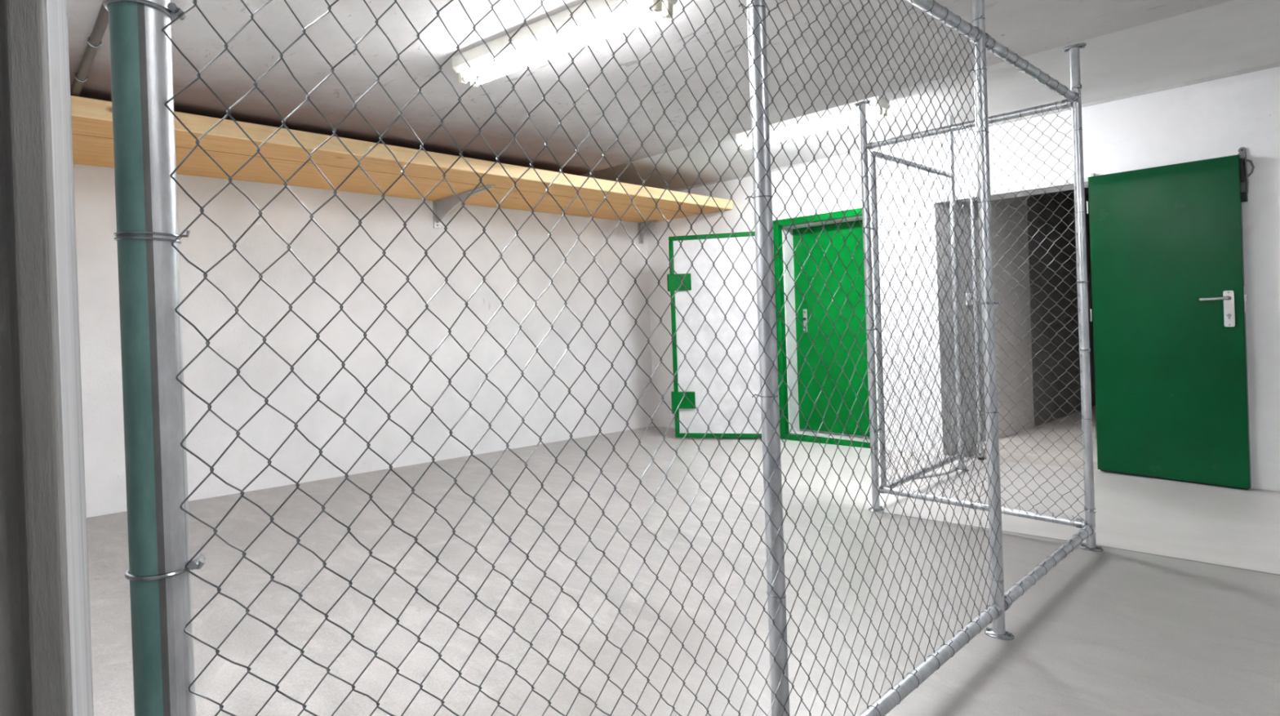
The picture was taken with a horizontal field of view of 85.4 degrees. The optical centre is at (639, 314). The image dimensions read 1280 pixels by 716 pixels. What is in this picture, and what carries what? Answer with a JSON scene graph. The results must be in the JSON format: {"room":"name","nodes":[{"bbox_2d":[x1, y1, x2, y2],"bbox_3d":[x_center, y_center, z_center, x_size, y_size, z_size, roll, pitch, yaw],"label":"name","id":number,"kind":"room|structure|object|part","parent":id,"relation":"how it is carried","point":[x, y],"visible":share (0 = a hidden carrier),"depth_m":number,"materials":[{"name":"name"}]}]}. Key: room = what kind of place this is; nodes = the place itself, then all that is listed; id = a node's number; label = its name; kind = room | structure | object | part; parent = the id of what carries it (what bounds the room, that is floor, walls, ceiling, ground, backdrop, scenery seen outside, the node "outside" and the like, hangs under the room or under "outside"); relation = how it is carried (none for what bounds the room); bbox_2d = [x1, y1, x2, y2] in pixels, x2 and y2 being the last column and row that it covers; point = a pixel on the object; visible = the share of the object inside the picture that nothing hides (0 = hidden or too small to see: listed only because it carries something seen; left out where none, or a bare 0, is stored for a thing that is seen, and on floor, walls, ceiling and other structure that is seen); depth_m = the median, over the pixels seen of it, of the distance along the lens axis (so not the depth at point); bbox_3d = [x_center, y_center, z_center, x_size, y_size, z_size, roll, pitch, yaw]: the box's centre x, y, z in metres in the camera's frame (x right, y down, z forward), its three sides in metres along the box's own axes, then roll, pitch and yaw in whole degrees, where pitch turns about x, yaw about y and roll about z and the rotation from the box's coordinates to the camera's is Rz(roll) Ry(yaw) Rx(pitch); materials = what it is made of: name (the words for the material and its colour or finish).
{"room":"basement storage room","nodes":[
{"label":"basement storage room","id":0,"kind":"room"},
{"bbox_2d":[0,0,93,715],"bbox_3d":[-1.481,0.198,-0.196,2.572,2.710,0.560,-2,0,-43],"label":"door frame","id":1,"kind":"structure","parent":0,"point":[46,668],"depth_m":0.46,"materials":[{"name":"grey paint"}]},
{"bbox_2d":[73,164,653,517],"bbox_3d":[-1.976,0.028,6.084,0.300,3.050,6.314,-2,0,45],"label":"wall","id":2,"kind":"structure","parent":0,"point":[206,308],"depth_m":5.56,"materials":[{"name":"white paint"}]},
{"bbox_2d":[71,95,733,244],"bbox_3d":[-1.353,-0.935,5.631,1.270,0.369,5.365,-2,0,45],"label":"shelf","id":3,"kind":"object","parent":2,"relation":"attached to","point":[92,136],"visible":0.8,"depth_m":4.86,"materials":[{"name":"brown wood"}]},
{"bbox_2d":[66,0,1233,175],"bbox_3d":[-0.805,-1.422,1.554,6.448,0.510,9.100,-2,0,-43],"label":"ceiling","id":4,"kind":"structure","parent":0,"point":[1025,27],"depth_m":3.29,"materials":[{"name":"paint"}]},
{"bbox_2d":[70,0,108,96],"bbox_3d":[-2.222,-1.095,2.820,0.047,0.051,4.100,-2,0,-43],"label":"conduit pipe","id":5,"kind":"object","parent":4,"relation":"attached to","point":[94,41],"visible":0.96,"depth_m":2.83,"materials":[{"name":"grey metal"}]},
{"bbox_2d":[452,0,677,88],"bbox_3d":[-0.355,-1.128,2.853,1.150,0.116,0.150,-2,0,38],"label":"ceiling light","id":6,"kind":"object","parent":4,"relation":"attached to","point":[480,57],"visible":0.91,"depth_m":2.79,"materials":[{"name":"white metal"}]},
{"bbox_2d":[86,426,1279,715],"bbox_3d":[0.001,1.337,2.233,8.200,0.415,8.900,-2,0,-43],"label":"floor","id":7,"kind":"structure","parent":0,"point":[1177,613],"depth_m":2.95,"materials":[{"name":"concrete"}]},
{"bbox_2d":[102,0,1102,715],"bbox_3d":[0.761,-0.027,2.042,3.750,2.390,0.150,-2,0,-44],"label":"fence","id":8,"kind":"object","parent":7,"relation":"on","point":[159,572],"visible":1,"depth_m":1.13,"materials":[{"name":"metal"}]},
{"bbox_3d":[-0.549,0.022,0.781,0.057,2.390,0.057,-2,0,-43],"label":"post","id":9,"kind":"part","parent":8,"relation":"part of","materials":[{"name":"metal"}]},
{"bbox_3d":[0.288,-0.009,1.575,0.041,2.390,0.041,-2,0,-43],"label":"post","id":10,"kind":"part","parent":8,"relation":"part of","materials":[{"name":"metal"}]},
{"bbox_3d":[0.805,1.067,2.031,1.280,0.039,0.039,-2,0,-43],"label":"rail","id":11,"kind":"part","parent":8,"relation":"part of","materials":[{"name":"metal"}]},
{"bbox_3d":[0.734,-0.972,2.026,1.280,0.039,0.039,-2,0,-43],"label":"rail","id":12,"kind":"part","parent":8,"relation":"part of","materials":[{"name":"metal"}]},
{"bbox_3d":[1.245,-0.045,2.482,0.041,2.390,0.041,-2,0,-43],"label":"post","id":13,"kind":"part","parent":8,"relation":"part of","materials":[{"name":"metal"}]},
{"bbox_3d":[1.287,1.143,2.486,0.070,0.012,0.095,-2,0,-43],"label":"floor plate","id":14,"kind":"part","parent":8,"relation":"part of","materials":[{"name":"silver metal"}]},
{"bbox_3d":[1.646,-1.006,2.891,1.156,0.039,0.039,-2,0,-43],"label":"rail","id":15,"kind":"part","parent":8,"relation":"part of","materials":[{"name":"metal"}]},
{"bbox_3d":[1.718,1.033,2.897,1.156,0.039,0.039,-2,0,-43],"label":"rail","id":16,"kind":"part","parent":8,"relation":"part of","materials":[{"name":"metal"}]},
{"bbox_3d":[2.064,-1.266,3.295,0.070,0.012,0.095,-2,0,-43],"label":"ceiling plate","id":17,"kind":"part","parent":8,"relation":"part of","materials":[{"name":"silver metal"}]},
{"bbox_3d":[2.106,-0.078,3.298,0.041,2.390,0.041,-2,0,-43],"label":"post","id":18,"kind":"part","parent":8,"relation":"part of","materials":[{"name":"metal"}]},
{"bbox_3d":[2.147,1.111,3.301,0.070,0.012,0.095,-2,0,-43],"label":"floor plate","id":19,"kind":"part","parent":8,"relation":"part of","materials":[{"name":"silver metal"}]},
{"bbox_2d":[914,462,958,479],"bbox_3d":[2.135,1.125,4.953,0.635,0.029,0.107,-2,0,-36],"label":"hose","id":20,"kind":"object","parent":7,"relation":"on","point":[926,475],"visible":0.6,"depth_m":4.88,"materials":[{"name":"white"}]},
{"bbox_2d":[853,98,1087,528],"bbox_3d":[1.712,-0.058,3.715,0.097,2.404,1.136,-2,0,-43],"label":"fence","id":21,"kind":"object","parent":7,"relation":"on","point":[1064,104],"visible":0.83,"depth_m":3.72,"materials":[{"name":"metal"}]},
{"bbox_3d":[1.312,-1.242,4.090,0.068,0.012,0.096,-2,0,-43],"label":"ceiling plate","id":22,"kind":"part","parent":21,"relation":"part of","materials":[{"name":"silver metal"}]},
{"bbox_3d":[1.353,-0.046,4.093,0.041,2.404,0.041,-2,0,-43],"label":"post","id":23,"kind":"part","parent":21,"relation":"part of","materials":[{"name":"metal"}]},
{"bbox_3d":[1.395,1.149,4.096,0.097,0.012,0.077,-2,0,-43],"label":"floor plate","id":24,"kind":"part","parent":21,"relation":"part of","materials":[{"name":"silver metal"}]},
{"bbox_2d":[862,115,982,488],"bbox_3d":[1.974,-0.139,4.696,0.100,2.560,1.785,-2,0,44],"label":"gate","id":25,"kind":"object","parent":21,"relation":"attached to","point":[949,118],"visible":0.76,"depth_m":4.59,"materials":[{"name":"metal"}]},
{"bbox_3d":[1.825,-0.982,4.587,1.198,0.035,0.035,-2,0,-45],"label":"rail","id":26,"kind":"part","parent":25,"relation":"part of","materials":[{"name":"metal"}]},
{"bbox_3d":[1.895,1.034,4.592,1.198,0.035,0.035,-2,0,-45],"label":"rail","id":27,"kind":"part","parent":25,"relation":"part of","materials":[{"name":"metal"}]},
{"bbox_3d":[2.280,-0.150,5.010,0.039,2.560,0.039,-2,0,-43],"label":"post","id":28,"kind":"part","parent":25,"relation":"part of","materials":[{"name":"metal"}]},
{"bbox_3d":[2.325,1.123,5.013,0.070,0.012,0.100,-2,0,-43],"label":"floor plate","id":29,"kind":"part","parent":25,"relation":"part of","materials":[{"name":"silver metal"}]},
{"bbox_3d":[1.696,-0.998,3.694,0.035,0.035,1.057,-2,0,-43],"label":"rail","id":30,"kind":"part","parent":21,"relation":"part of","materials":[{"name":"metal"}]},
{"bbox_3d":[1.767,1.017,3.699,0.035,0.035,1.057,-2,0,-43],"label":"rail","id":31,"kind":"part","parent":21,"relation":"part of","materials":[{"name":"metal"}]},
{"bbox_2d":[969,195,983,460],"bbox_3d":[2.599,0.107,5.341,0.042,2.030,0.056,-2,0,-43],"label":"steel pole","id":32,"kind":"object","parent":7,"relation":"on","point":[980,429],"visible":0.66,"depth_m":5.33,"materials":[{"name":"silver metal"}]},
{"bbox_2d":[666,231,761,438],"bbox_3d":[0.794,0.212,6.817,1.023,2.005,0.078,-2,0,14],"label":"door","id":33,"kind":"structure","parent":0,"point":[683,337],"depth_m":6.82,"materials":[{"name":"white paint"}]},
{"bbox_3d":[0.396,-0.317,6.880,0.227,0.166,0.014,-2,0,14],"label":"latch plate","id":34,"kind":"part","parent":33,"relation":"part of","materials":[{"name":"green paint"}]},
{"bbox_3d":[0.437,0.852,6.883,0.227,0.166,0.014,-2,0,14],"label":"latch plate","id":35,"kind":"part","parent":33,"relation":"part of","materials":[{"name":"green paint"}]},
{"bbox_2d":[581,0,1279,190],"bbox_3d":[2.341,-1.614,4.539,2.232,0.363,9.100,-2,0,-43],"label":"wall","id":36,"kind":"structure","parent":0,"point":[1235,35],"depth_m":4.27,"materials":[{"name":"white paint"}]},
{"bbox_2d":[735,95,889,150],"bbox_3d":[1.183,-1.334,4.908,0.150,0.116,1.150,-2,0,-45],"label":"ceiling light","id":37,"kind":"object","parent":36,"relation":"attached to","point":[781,131],"visible":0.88,"depth_m":4.79,"materials":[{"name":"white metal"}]},
{"bbox_2d":[646,66,1279,491],"bbox_3d":[3.065,-0.146,5.180,0.420,3.050,8.900,-2,0,-43],"label":"wall","id":38,"kind":"structure","parent":0,"point":[1218,117],"depth_m":4.93,"materials":[{"name":"white paint"}]},
{"bbox_2d":[773,207,878,448],"bbox_3d":[1.759,0.136,6.431,0.270,2.110,1.005,-2,0,-43],"label":"door","id":39,"kind":"structure","parent":38,"relation":"in","point":[795,297],"depth_m":6.57,"materials":[{"name":"green paint"}]},
{"bbox_3d":[1.602,0.063,6.720,0.008,0.225,0.040,-2,0,-43],"label":"lock plate","id":40,"kind":"part","parent":39,"relation":"part of","materials":[{"name":"metal"}]},
{"bbox_2d":[672,62,1279,191],"bbox_3d":[2.923,-1.448,4.981,0.028,0.032,8.350,-2,0,-43],"label":"trim","id":41,"kind":"structure","parent":38,"relation":"attached to","point":[1276,64],"depth_m":4.81,"materials":[{"name":"grey paint"}]},
{"bbox_2d":[933,173,1094,203],"bbox_3d":[2.758,-0.931,5.182,0.080,0.053,1.109,-2,0,-43],"label":"trim","id":42,"kind":"structure","parent":38,"relation":"attached to","point":[1059,184],"depth_m":5.08,"materials":[{"name":"white paint"}]},
{"bbox_2d":[982,444,1098,470],"bbox_3d":[3.015,1.156,5.199,0.278,0.250,0.805,-2,0,-43],"label":"threshold","id":43,"kind":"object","parent":38,"relation":"attached to","point":[1060,460],"depth_m":5.12,"materials":[{"name":"grey concrete"}]},
{"bbox_2d":[1086,154,1251,489],"bbox_3d":[3.358,0.059,4.453,0.108,2.017,0.819,-2,0,-40],"label":"door","id":44,"kind":"structure","parent":38,"relation":"in","point":[1167,313],"depth_m":4.42,"materials":[{"name":"paint"}]},
{"bbox_3d":[3.506,-0.096,4.232,0.057,0.025,0.150,-2,0,-40],"label":"lever","id":45,"kind":"part","parent":44,"relation":"part of","materials":[{"name":"metal"}]},
{"bbox_3d":[3.572,-0.033,4.204,0.008,0.220,0.052,-2,0,-40],"label":"handle","id":46,"kind":"part","parent":44,"relation":"part of","materials":[{"name":"metal"}]},
{"bbox_2d":[1237,146,1254,202],"bbox_3d":[3.650,-0.846,4.175,0.075,0.334,0.076,-2,0,-43],"label":"latch","id":47,"kind":"object","parent":38,"relation":"in","point":[1244,175],"depth_m":4.18,"materials":[{"name":"metal"}]},
{"bbox_2d":[991,195,1034,438],"bbox_3d":[3.087,0.001,6.064,0.843,2.650,0.279,-2,0,-39],"label":"wall","id":48,"kind":"structure","parent":0,"point":[1016,217],"depth_m":5.99,"materials":[{"name":"grey paint"}]},
{"bbox_2d":[976,404,1097,456],"bbox_3d":[4.704,1.120,6.831,4.440,0.296,1.700,-2,0,-43],"label":"floor","id":49,"kind":"structure","parent":0,"point":[1068,423],"depth_m":5.80,"materials":[{"name":"grey concrete"}]},
{"bbox_2d":[1026,189,1095,426],"bbox_3d":[4.721,-0.059,6.883,4.480,2.650,1.700,-2,0,-43],"label":"wall","id":50,"kind":"structure","parent":0,"point":[1039,251],"depth_m":6.64,"materials":[{"name":"concrete"}]},
{"bbox_2d":[934,200,986,457],"bbox_3d":[2.617,0.018,5.660,0.416,2.650,0.280,-2,0,-43],"label":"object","id":51,"kind":"structure","parent":50,"relation":"attached to","point":[978,261],"depth_m":5.63,"materials":[{"name":"grey paint"}]},
{"bbox_2d":[965,293,973,305],"bbox_3d":[2.698,-0.124,5.649,0.094,0.098,0.020,-2,0,-15],"label":"light switch","id":52,"kind":"object","parent":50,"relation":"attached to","point":[966,294],"visible":0.44,"depth_m":5.64,"materials":[{"name":"white plastic"}]}
]}

